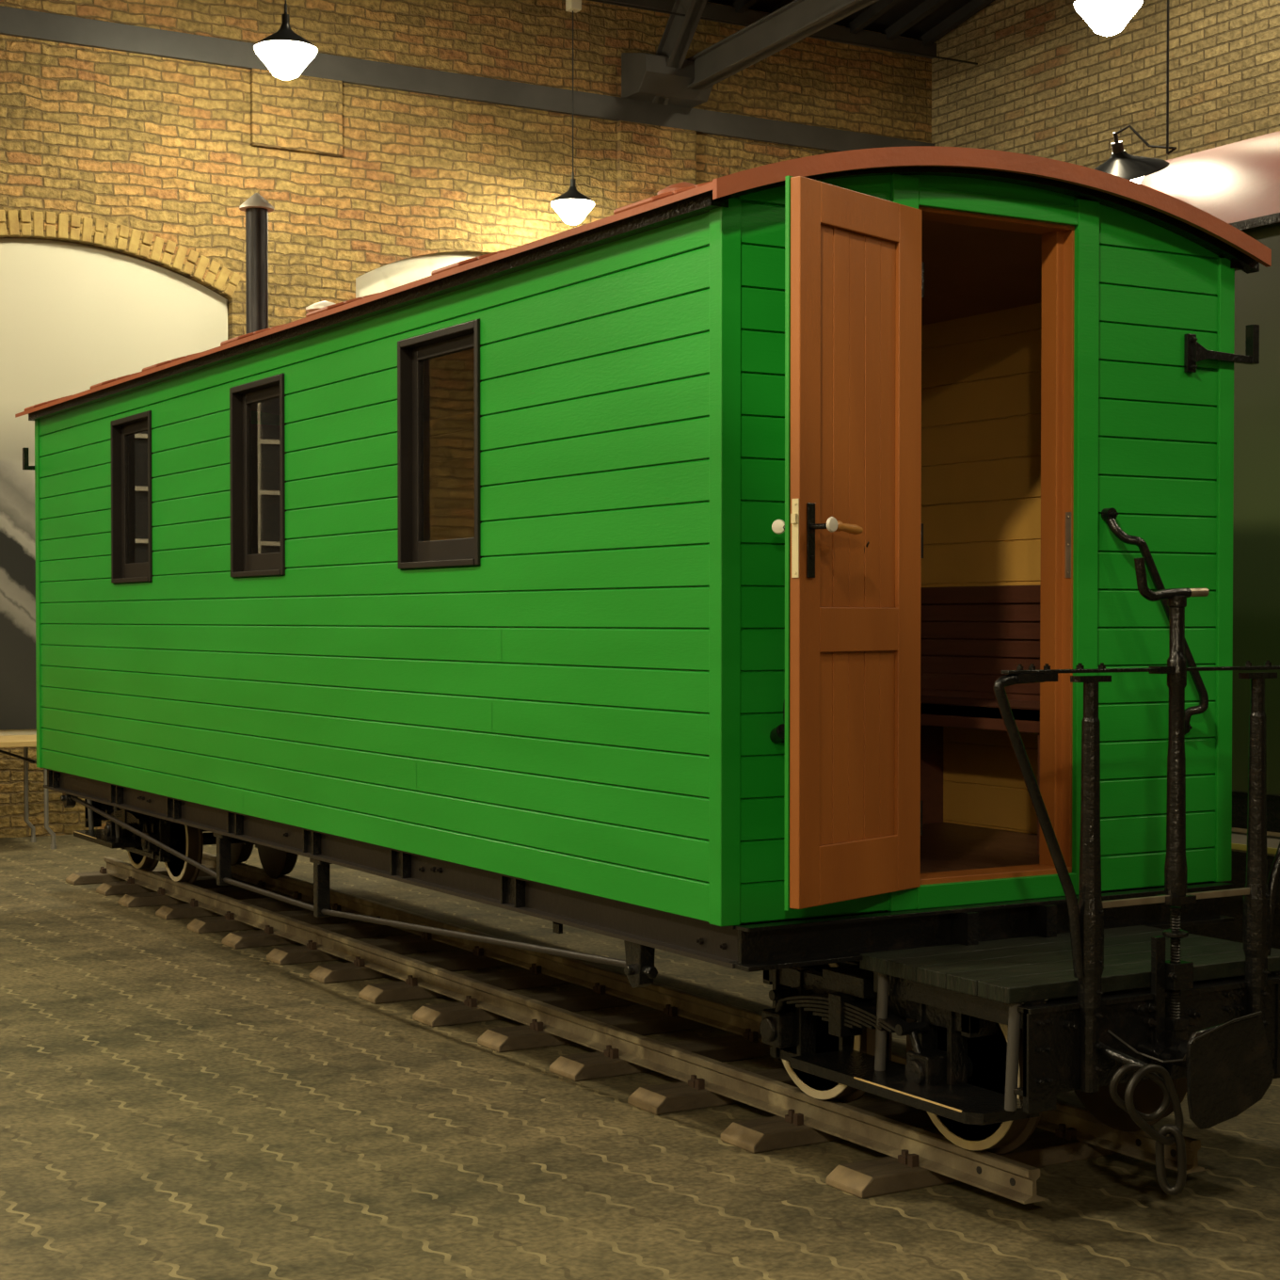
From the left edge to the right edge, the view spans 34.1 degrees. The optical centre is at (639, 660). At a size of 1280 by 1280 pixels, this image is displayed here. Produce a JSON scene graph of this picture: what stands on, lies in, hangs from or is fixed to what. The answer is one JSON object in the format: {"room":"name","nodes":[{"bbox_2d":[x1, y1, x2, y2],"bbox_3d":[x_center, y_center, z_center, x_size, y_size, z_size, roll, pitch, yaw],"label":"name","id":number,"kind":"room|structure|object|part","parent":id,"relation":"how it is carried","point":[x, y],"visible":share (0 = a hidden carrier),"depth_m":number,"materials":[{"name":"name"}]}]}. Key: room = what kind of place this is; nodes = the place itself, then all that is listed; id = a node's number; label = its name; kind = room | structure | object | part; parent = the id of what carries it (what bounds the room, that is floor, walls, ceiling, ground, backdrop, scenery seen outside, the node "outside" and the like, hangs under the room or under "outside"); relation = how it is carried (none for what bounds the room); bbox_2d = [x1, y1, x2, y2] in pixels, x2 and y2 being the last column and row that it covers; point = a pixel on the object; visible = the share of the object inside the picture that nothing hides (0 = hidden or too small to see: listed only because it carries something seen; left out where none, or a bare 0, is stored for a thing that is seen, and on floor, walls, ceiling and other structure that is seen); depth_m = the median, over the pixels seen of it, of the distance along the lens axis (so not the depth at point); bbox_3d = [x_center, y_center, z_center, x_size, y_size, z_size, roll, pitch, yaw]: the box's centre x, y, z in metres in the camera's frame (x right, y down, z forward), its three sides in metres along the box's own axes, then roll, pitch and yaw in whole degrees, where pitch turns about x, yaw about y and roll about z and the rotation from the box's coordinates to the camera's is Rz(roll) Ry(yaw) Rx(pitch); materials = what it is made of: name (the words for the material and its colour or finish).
{"room":"railway museum hall","nodes":[
{"label":"railway museum hall","id":0,"kind":"room"},
{"bbox_2d":[0,0,931,838],"bbox_3d":[-4.323,-2.234,15.686,16.430,7.090,0.100,-1,1,-31],"label":"wall","id":1,"kind":"structure","parent":0,"point":[161,147],"depth_m":16.80,"materials":[{"name":"yellow brick"}]},
{"bbox_2d":[0,209,240,296],"bbox_3d":[-4.404,-3.087,15.581,2.967,0.521,0.070,-1,1,-31],"label":"brick arch","id":2,"kind":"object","parent":1,"relation":"attached to","point":[12,215],"depth_m":15.82,"materials":[{"name":"yellow brick"}]},
{"bbox_2d":[0,238,484,735],"bbox_3d":[-4.364,-2.240,15.755,16.430,7.100,0.060,-1,1,-31],"label":"wall panel","id":3,"kind":"object","parent":1,"relation":"attached to","point":[399,273],"visible":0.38,"depth_m":17.10,"materials":[{"name":"beige paint"}]},
{"bbox_2d":[0,239,226,730],"bbox_3d":[-4.439,-1.316,15.675,2.780,3.655,0.028,-1,1,-31],"label":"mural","id":4,"kind":"object","parent":3,"relation":"attached to","point":[74,318],"visible":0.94,"depth_m":15.63},
{"bbox_2d":[250,68,342,156],"bbox_3d":[-2.714,-4.333,16.510,0.760,0.595,0.055,-1,1,-31],"label":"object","id":5,"kind":"structure","parent":1,"relation":"attached to","point":[302,113],"depth_m":16.48,"materials":[{"name":"yellow brick"}]},
{"bbox_2d":[0,5,934,152],"bbox_3d":[-4.285,-4.710,15.572,16.430,0.195,0.050,-1,1,-31],"label":"steel beam","id":6,"kind":"structure","parent":1,"relation":"attached to","point":[14,22],"depth_m":17.12,"materials":[{"name":"grey metal"}]},
{"bbox_2d":[617,120,696,191],"bbox_3d":[0.149,-4.383,18.210,0.780,0.565,0.055,-1,1,-31],"label":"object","id":7,"kind":"structure","parent":1,"relation":"attached to","point":[650,157],"depth_m":18.16,"materials":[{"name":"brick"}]},
{"bbox_2d":[621,0,879,108],"bbox_3d":[5.320,-5.388,9.482,0.700,1.504,20.307,-1,1,-31],"label":"roof truss","id":8,"kind":"object","parent":1,"relation":"attached to","point":[665,77],"visible":1,"depth_m":17.63,"materials":[{"name":"grey metal"}]},
{"bbox_2d":[587,0,977,64],"bbox_3d":[-1.804,-5.406,16.247,11.400,0.046,0.018,-1,1,-31],"label":"steel beam","id":9,"kind":"structure","parent":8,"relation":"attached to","point":[599,1],"depth_m":18.23,"materials":[{"name":"black metal"}]},
{"bbox_2d":[565,0,581,12],"bbox_3d":[-0.540,-5.356,16.999,0.100,0.120,0.100,-1,1,-31],"label":"junction box","id":10,"kind":"object","parent":9,"relation":"attached to","point":[575,6],"visible":1,"depth_m":16.97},
{"bbox_2d":[550,10,594,224],"bbox_3d":[-0.548,-4.426,17.012,0.363,1.734,0.363,-1,1,-31],"label":"pendant lamp","id":11,"kind":"object","parent":10,"relation":"hanging from","point":[572,206],"visible":1,"depth_m":16.94,"materials":[{"name":"glass"}]},
{"bbox_3d":[-0.548,-3.796,17.025,0.363,0.141,0.363,-1,1,-31],"label":"lamp shade","id":12,"kind":"part","parent":11,"relation":"part of","materials":[{"name":"metal"}]},
{"bbox_3d":[-0.548,-3.645,17.028,0.360,0.171,0.360,-1,1,-31],"label":"lamp shade","id":13,"kind":"part","parent":11,"relation":"part of","materials":[{"name":"white glass"}]},
{"bbox_2d":[601,0,936,59],"bbox_3d":[-4.280,-5.682,15.544,16.430,0.130,0.070,-1,1,-31],"label":"trim","id":14,"kind":"structure","parent":1,"relation":"attached to","point":[715,11],"depth_m":19.08,"materials":[{"name":"grey paint"}]},
{"bbox_2d":[0,827,1279,1279],"bbox_3d":[0.964,1.582,7.154,16.730,0.200,20.700,-1,1,-31],"label":"floor","id":15,"kind":"structure","parent":0,"point":[177,1102],"depth_m":6.30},
{"bbox_2d":[0,735,56,849],"bbox_3d":[-5.038,0.947,14.534,1.960,0.775,0.780,-1,1,-31],"label":"folding table","id":16,"kind":"object","parent":15,"relation":"on","point":[8,741],"visible":0.76,"depth_m":14.84,"materials":[{"name":"laminate"}]},
{"bbox_3d":[-4.301,0.959,14.954,0.087,0.735,0.591,-1,1,-31],"label":"leg frame","id":17,"kind":"part","parent":16,"relation":"part of","materials":[{"name":"grey metal"}]},
{"bbox_2d":[65,866,210,884],"bbox_3d":[-3.029,1.336,13.090,1.101,0.055,0.181,-1,1,-31],"label":"sleeper","id":18,"kind":"object","parent":15,"relation":"on","point":[91,877],"visible":0.48,"depth_m":12.83,"materials":[{"name":"brown wood"}]},
{"bbox_2d":[96,875,255,895],"bbox_3d":[-2.723,1.346,12.606,1.083,0.055,0.190,-1,1,-31],"label":"sleeper","id":19,"kind":"object","parent":15,"relation":"on","point":[204,882],"visible":0.48,"depth_m":12.37,"materials":[{"name":"brown wood"}]},
{"bbox_2d":[118,884,290,907],"bbox_3d":[-2.449,1.356,12.104,1.116,0.055,0.190,-1,1,-31],"label":"sleeper","id":20,"kind":"object","parent":15,"relation":"on","point":[148,899],"visible":0.5,"depth_m":11.89,"materials":[{"name":"brown wood"}]},
{"bbox_2d":[155,896,313,919],"bbox_3d":[-2.146,1.365,11.619,1.071,0.055,0.194,-1,1,-31],"label":"sleeper","id":21,"kind":"object","parent":15,"relation":"on","point":[184,910],"visible":0.49,"depth_m":11.41,"materials":[{"name":"brown wood"}]},
{"bbox_2d":[187,908,359,933],"bbox_3d":[-1.860,1.375,11.123,1.085,0.055,0.188,-1,1,-31],"label":"sleeper","id":22,"kind":"object","parent":15,"relation":"on","point":[215,924],"visible":0.48,"depth_m":10.90,"materials":[{"name":"brown wood"}]},
{"bbox_2d":[222,921,413,948],"bbox_3d":[-1.569,1.385,10.631,1.105,0.055,0.195,-1,1,-31],"label":"sleeper","id":23,"kind":"object","parent":15,"relation":"on","point":[356,930],"visible":0.49,"depth_m":10.53,"materials":[{"name":"brown wood"}]},
{"bbox_2d":[266,935,460,965],"bbox_3d":[-1.271,1.395,10.143,1.082,0.055,0.190,-1,1,-31],"label":"sleeper","id":24,"kind":"object","parent":15,"relation":"on","point":[296,954],"visible":0.49,"depth_m":10.07,"materials":[{"name":"brown wood"}]},
{"bbox_2d":[309,951,514,983],"bbox_3d":[-0.993,1.405,9.643,1.072,0.055,0.178,-1,1,-31],"label":"sleeper","id":25,"kind":"object","parent":15,"relation":"on","point":[458,961],"visible":0.5,"depth_m":9.57,"materials":[{"name":"brown wood"}]},
{"bbox_2d":[358,969,572,1004],"bbox_3d":[-0.690,1.415,9.158,1.104,0.055,0.177,-1,1,-31],"label":"sleeper","id":26,"kind":"object","parent":15,"relation":"on","point":[521,979],"visible":0.5,"depth_m":9.07,"materials":[{"name":"brown wood"}]},
{"bbox_2d":[412,988,639,1026],"bbox_3d":[-0.396,1.425,8.667,1.118,0.055,0.192,-1,1,-31],"label":"sleeper","id":27,"kind":"object","parent":15,"relation":"on","point":[578,1000],"visible":0.49,"depth_m":8.54,"materials":[{"name":"brown wood"}]},
{"bbox_2d":[477,1009,711,1052],"bbox_3d":[-0.102,1.434,8.177,1.104,0.055,0.188,-1,1,-31],"label":"sleeper","id":28,"kind":"object","parent":15,"relation":"on","point":[650,1022],"visible":0.49,"depth_m":8.06,"materials":[{"name":"brown wood"}]},
{"bbox_2d":[549,1034,770,1081],"bbox_3d":[0.183,1.444,7.681,1.072,0.055,0.193,-1,1,-31],"label":"sleeper","id":29,"kind":"object","parent":15,"relation":"on","point":[588,1065],"visible":0.5,"depth_m":7.50,"materials":[{"name":"brown wood"}]},
{"bbox_2d":[627,1067,799,1115],"bbox_3d":[0.472,1.454,7.187,1.084,0.055,0.188,-1,1,-31],"label":"sleeper","id":30,"kind":"object","parent":15,"relation":"on","point":[664,1098],"visible":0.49,"depth_m":6.93,"materials":[{"name":"brown wood"}]},
{"bbox_2d":[720,1099,934,1153],"bbox_3d":[0.763,1.464,6.695,1.086,0.055,0.190,-1,1,-31],"label":"sleeper","id":31,"kind":"object","parent":15,"relation":"on","point":[765,1134],"visible":0.5,"depth_m":6.46,"materials":[{"name":"brown wood"}]},
{"bbox_2d":[99,856,1044,1204],"bbox_3d":[-1.127,1.339,9.298,0.122,0.090,8.570,-1,1,-31],"label":"track rail","id":32,"kind":"object","parent":31,"relation":"on","point":[913,1146],"visible":1,"depth_m":7.28,"materials":[{"name":"metal"}]},
{"bbox_2d":[15,145,1279,1195],"bbox_3d":[-0.697,-0.469,9.134,2.098,3.568,8.839,-1,1,-31],"label":"carriage","id":33,"kind":"object","parent":32,"relation":"on","point":[813,573],"visible":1,"depth_m":6.43,"materials":[{"name":"green paint"}]},
{"bbox_3d":[-3.114,1.043,12.256,0.221,0.031,0.825,-1,1,-31],"label":"footboard","id":34,"kind":"part","parent":33,"relation":"part of","materials":[{"name":"black paint"}]},
{"bbox_3d":[-2.457,-0.792,10.289,0.027,0.769,0.583,-1,1,-31],"label":"sash","id":35,"kind":"part","parent":33,"relation":"part of","materials":[{"name":"paint"}]},
{"bbox_3d":[-2.872,0.970,12.023,0.060,0.290,1.000,-1,1,-31],"label":"frame","id":36,"kind":"part","parent":33,"relation":"part of","materials":[{"name":"black paint"}]},
{"bbox_3d":[-1.871,0.889,9.376,0.060,0.238,0.110,-1,1,-31],"label":"queen post","id":37,"kind":"part","parent":33,"relation":"part of","materials":[{"name":"black metal"}]},
{"bbox_3d":[-1.562,-0.762,8.782,0.027,0.769,0.568,-1,1,-31],"label":"sash","id":38,"kind":"part","parent":33,"relation":"part of","materials":[{"name":"paint"}]},
{"bbox_3d":[-1.278,0.909,8.379,0.060,0.238,0.110,-1,1,-31],"label":"queen post","id":39,"kind":"part","parent":33,"relation":"part of","materials":[{"name":"black metal"}]},
{"bbox_2d":[305,300,335,312],"bbox_3d":[-1.419,-1.547,9.410,0.176,0.152,0.176,-1,1,-31],"label":"roof vent","id":40,"kind":"object","parent":33,"relation":"attached to","point":[322,304],"depth_m":9.34,"materials":[{"name":"metal"}]},
{"bbox_3d":[-1.580,0.899,8.887,0.023,0.216,6.062,-1,1,-31],"label":"truss rod","id":41,"kind":"part","parent":33,"relation":"part of","materials":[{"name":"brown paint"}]},
{"bbox_3d":[-1.604,-1.312,8.713,0.057,0.040,7.127,-1,1,-31],"label":"cove trim","id":42,"kind":"part","parent":33,"relation":"part of","materials":[{"name":"black paint"}]},
{"bbox_3d":[-0.656,-0.732,7.256,0.027,0.769,0.598,-1,1,-31],"label":"sash","id":43,"kind":"part","parent":33,"relation":"part of","materials":[{"name":"paint"}]},
{"bbox_2d":[657,181,696,194],"bbox_3d":[0.143,-1.478,6.780,0.176,0.152,0.176,-1,1,-31],"label":"roof vent","id":44,"kind":"object","parent":33,"relation":"attached to","point":[672,187],"depth_m":6.72,"materials":[{"name":"red metal"}]},
{"bbox_3d":[0.524,-0.114,5.841,0.372,0.686,0.065,-1,1,-31],"label":"rail mount","id":45,"kind":"part","parent":33,"relation":"part of","materials":[{"name":"black paint"}]},
{"bbox_3d":[0.411,-0.326,5.554,0.021,0.210,0.011,1,1,40],"label":"lock edge plate","id":46,"kind":"part","parent":33,"relation":"part of","materials":[{"name":"beige metal"}]},
{"bbox_3d":[0.459,-0.322,5.582,0.010,0.200,0.032,1,1,40],"label":"handle plate","id":47,"kind":"part","parent":33,"relation":"part of","materials":[{"name":"black paint"}]},
{"bbox_3d":[0.533,-0.104,5.816,0.366,0.663,0.096,-1,1,-31],"label":"grab rail","id":48,"kind":"part","parent":33,"relation":"part of","materials":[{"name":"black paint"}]},
{"bbox_3d":[0.559,-0.358,5.622,0.030,0.034,0.131,1,1,38],"label":"door handle","id":49,"kind":"part","parent":33,"relation":"part of","materials":[{"name":"brown wood"}]},
{"bbox_3d":[-0.860,0.871,8.732,0.036,0.056,6.500,-1,1,-31],"label":"brake rod","id":50,"kind":"part","parent":33,"relation":"part of","materials":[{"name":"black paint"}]},
{"bbox_3d":[0.605,-0.316,5.792,0.577,1.950,0.230,-1,1,-31],"label":"door","id":51,"kind":"part","parent":33,"relation":"part of","materials":[{"name":"brown paint"}]},
{"bbox_3d":[0.595,0.237,5.797,0.018,0.525,0.388,1,1,40],"label":"door panel","id":52,"kind":"part","parent":33,"relation":"part of","materials":[{"name":"brown paint"}]},
{"bbox_3d":[0.595,-0.664,5.779,0.018,1.033,0.388,1,1,40],"label":"door panel","id":53,"kind":"part","parent":33,"relation":"part of","materials":[{"name":"brown paint"}]},
{"bbox_3d":[0.655,1.089,6.088,0.060,0.290,1.000,-1,1,-31],"label":"frame","id":54,"kind":"part","parent":33,"relation":"part of","materials":[{"name":"black paint"}]},
{"bbox_3d":[0.742,1.173,5.766,0.221,0.031,0.825,-1,1,-31],"label":"footboard","id":55,"kind":"part","parent":33,"relation":"part of","materials":[{"name":"black paint"}]},
{"bbox_3d":[0.951,0.394,7.739,0.410,0.428,0.040,-1,1,-31],"label":"leg","id":56,"kind":"part","parent":33,"relation":"part of","materials":[{"name":"brown wood"}]},
{"bbox_3d":[0.753,0.169,8.048,0.410,0.080,2.900,-1,1,-31],"label":"seat","id":57,"kind":"part","parent":33,"relation":"part of","materials":[{"name":"brown wood"}]},
{"bbox_3d":[0.929,-0.060,8.147,0.024,0.445,2.900,-1,1,-31],"label":"backrest","id":58,"kind":"part","parent":33,"relation":"part of","materials":[{"name":"brown wood"}]},
{"bbox_3d":[1.096,-1.342,6.162,2.015,0.221,0.050,-1,1,-31],"label":"cove trim","id":59,"kind":"part","parent":33,"relation":"part of","materials":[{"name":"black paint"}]},
{"bbox_3d":[1.028,-0.340,6.231,0.662,1.990,0.115,-1,1,-31],"label":"door frame","id":60,"kind":"part","parent":33,"relation":"part of","materials":[{"name":"brown paint"}]},
{"bbox_3d":[1.321,0.414,6.754,0.040,0.428,0.055,-1,1,-31],"label":"leg","id":61,"kind":"part","parent":33,"relation":"part of","materials":[{"name":"brown wood"}]},
{"bbox_3d":[1.302,-0.352,6.348,0.006,0.200,0.024,-1,1,-31],"label":"strike plate","id":62,"kind":"part","parent":33,"relation":"part of","materials":[{"name":"metal"}]},
{"bbox_3d":[1.169,0.561,5.407,0.110,1.111,0.080,-1,1,-31],"label":"railing post","id":63,"kind":"part","parent":33,"relation":"part of","materials":[{"name":"black metal"}]},
{"bbox_3d":[1.576,-0.119,6.465,0.355,0.700,0.050,-1,1,-31],"label":"rail mount","id":64,"kind":"part","parent":33,"relation":"part of","materials":[{"name":"black paint"}]},
{"bbox_3d":[1.598,-0.105,6.449,0.363,0.682,0.096,-1,1,-31],"label":"grab rail","id":65,"kind":"part","parent":33,"relation":"part of","materials":[{"name":"black metal"}]},
{"bbox_3d":[1.414,0.974,5.380,0.394,0.123,0.146,0,1,7],"label":"release chain","id":66,"kind":"part","parent":33,"relation":"part of","materials":[{"name":"metal"}]},
{"bbox_3d":[1.483,-0.183,5.583,0.086,0.026,0.025,-1,1,-31],"label":"crank handle","id":67,"kind":"part","parent":33,"relation":"part of","materials":[{"name":"metal"}]},
{"bbox_3d":[1.526,1.059,5.391,0.308,0.278,0.017,-1,1,-31],"label":"buffer plate","id":68,"kind":"part","parent":33,"relation":"part of","materials":[{"name":"black paint"}]},
{"bbox_3d":[0.084,-1.332,9.716,0.057,0.040,7.127,-1,1,-31],"label":"cove trim","id":69,"kind":"part","parent":33,"relation":"part of","materials":[{"name":"black paint"}]},
{"bbox_3d":[1.694,0.555,5.718,0.110,1.111,0.080,-1,1,-31],"label":"railing post","id":70,"kind":"part","parent":33,"relation":"part of","materials":[{"name":"black metal"}]},
{"bbox_3d":[1.593,1.162,6.272,0.221,0.031,0.825,-1,1,-31],"label":"footboard","id":71,"kind":"part","parent":33,"relation":"part of","materials":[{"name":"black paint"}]},
{"bbox_2d":[201,851,1204,1173],"bbox_3d":[-0.611,1.333,9.604,0.122,0.090,8.570,-1,1,-31],"label":"track rail","id":72,"kind":"object","parent":31,"relation":"on","point":[1069,1121],"visible":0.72,"depth_m":8.54,"materials":[{"name":"metal"}]},
{"bbox_2d":[825,1130,1118,1198],"bbox_3d":[1.047,1.474,6.199,1.096,0.055,0.176,-1,1,-31],"label":"sleeper","id":73,"kind":"object","parent":15,"relation":"on","point":[880,1176],"visible":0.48,"depth_m":5.99,"materials":[{"name":"brown wood"}]},
{"bbox_2d":[1140,130,1279,949],"bbox_3d":[2.742,-0.567,10.843,3.142,3.950,10.900,-1,1,-31],"label":"wall panel","id":74,"kind":"object","parent":15,"relation":"on","point":[1238,184],"visible":0.02,"depth_m":8.66,"materials":[{"name":"green paint"}]},
{"bbox_2d":[705,0,994,47],"bbox_3d":[0.835,-7.649,6.893,16.430,4.270,20.700,-1,1,-31],"label":"ceiling","id":75,"kind":"structure","parent":0,"point":[926,21],"depth_m":19.13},
{"bbox_2d":[253,0,318,79],"bbox_3d":[-2.513,-5.053,14.786,0.451,1.857,0.451,-1,1,-31],"label":"pendant lamp","id":76,"kind":"object","parent":75,"relation":"hanging from","point":[286,54],"visible":1,"depth_m":14.68,"materials":[{"name":"glass"}]},
{"bbox_3d":[-2.513,-4.419,14.798,0.451,0.175,0.451,-1,1,-31],"label":"lamp shade","id":77,"kind":"part","parent":76,"relation":"part of","materials":[{"name":"metal"}]},
{"bbox_3d":[-2.513,-4.231,14.802,0.447,0.212,0.447,-1,1,-31],"label":"lamp shade","id":78,"kind":"part","parent":76,"relation":"part of","materials":[{"name":"white glass"}]},
{"bbox_2d":[1073,0,1143,36],"bbox_3d":[2.417,-5.165,10.732,0.353,3.872,0.353,-1,1,-31],"label":"pendant lamp","id":79,"kind":"object","parent":75,"relation":"hanging from","point":[1107,18],"visible":1,"depth_m":10.69,"materials":[{"name":"glass"}]},
{"bbox_2d":[1093,0,1176,183],"bbox_3d":[2.195,-4.712,9.359,0.457,5.241,0.392,0,1,18],"label":"pendant lamp","id":80,"kind":"object","parent":75,"relation":"hanging from","point":[1122,164],"visible":0.72,"depth_m":9.29,"materials":[{"name":"metal"}]},
{"bbox_3d":[2.175,-2.207,9.415,0.391,0.187,0.417,-1,1,-31],"label":"lamp shade","id":81,"kind":"part","parent":80,"relation":"part of","materials":[{"name":"metal"}]},
{"bbox_3d":[2.175,-2.168,9.415,0.213,0.151,0.228,-1,1,-31],"label":"lamp shade","id":82,"kind":"part","parent":80,"relation":"part of","materials":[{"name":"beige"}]},
{"bbox_2d":[931,0,1279,169],"bbox_3d":[8.078,-4.184,11.149,0.300,11.170,20.500,-1,1,-31],"label":"wall","id":83,"kind":"structure","parent":0,"point":[1043,83],"depth_m":17.77,"materials":[{"name":"yellow brick"}]}
]}

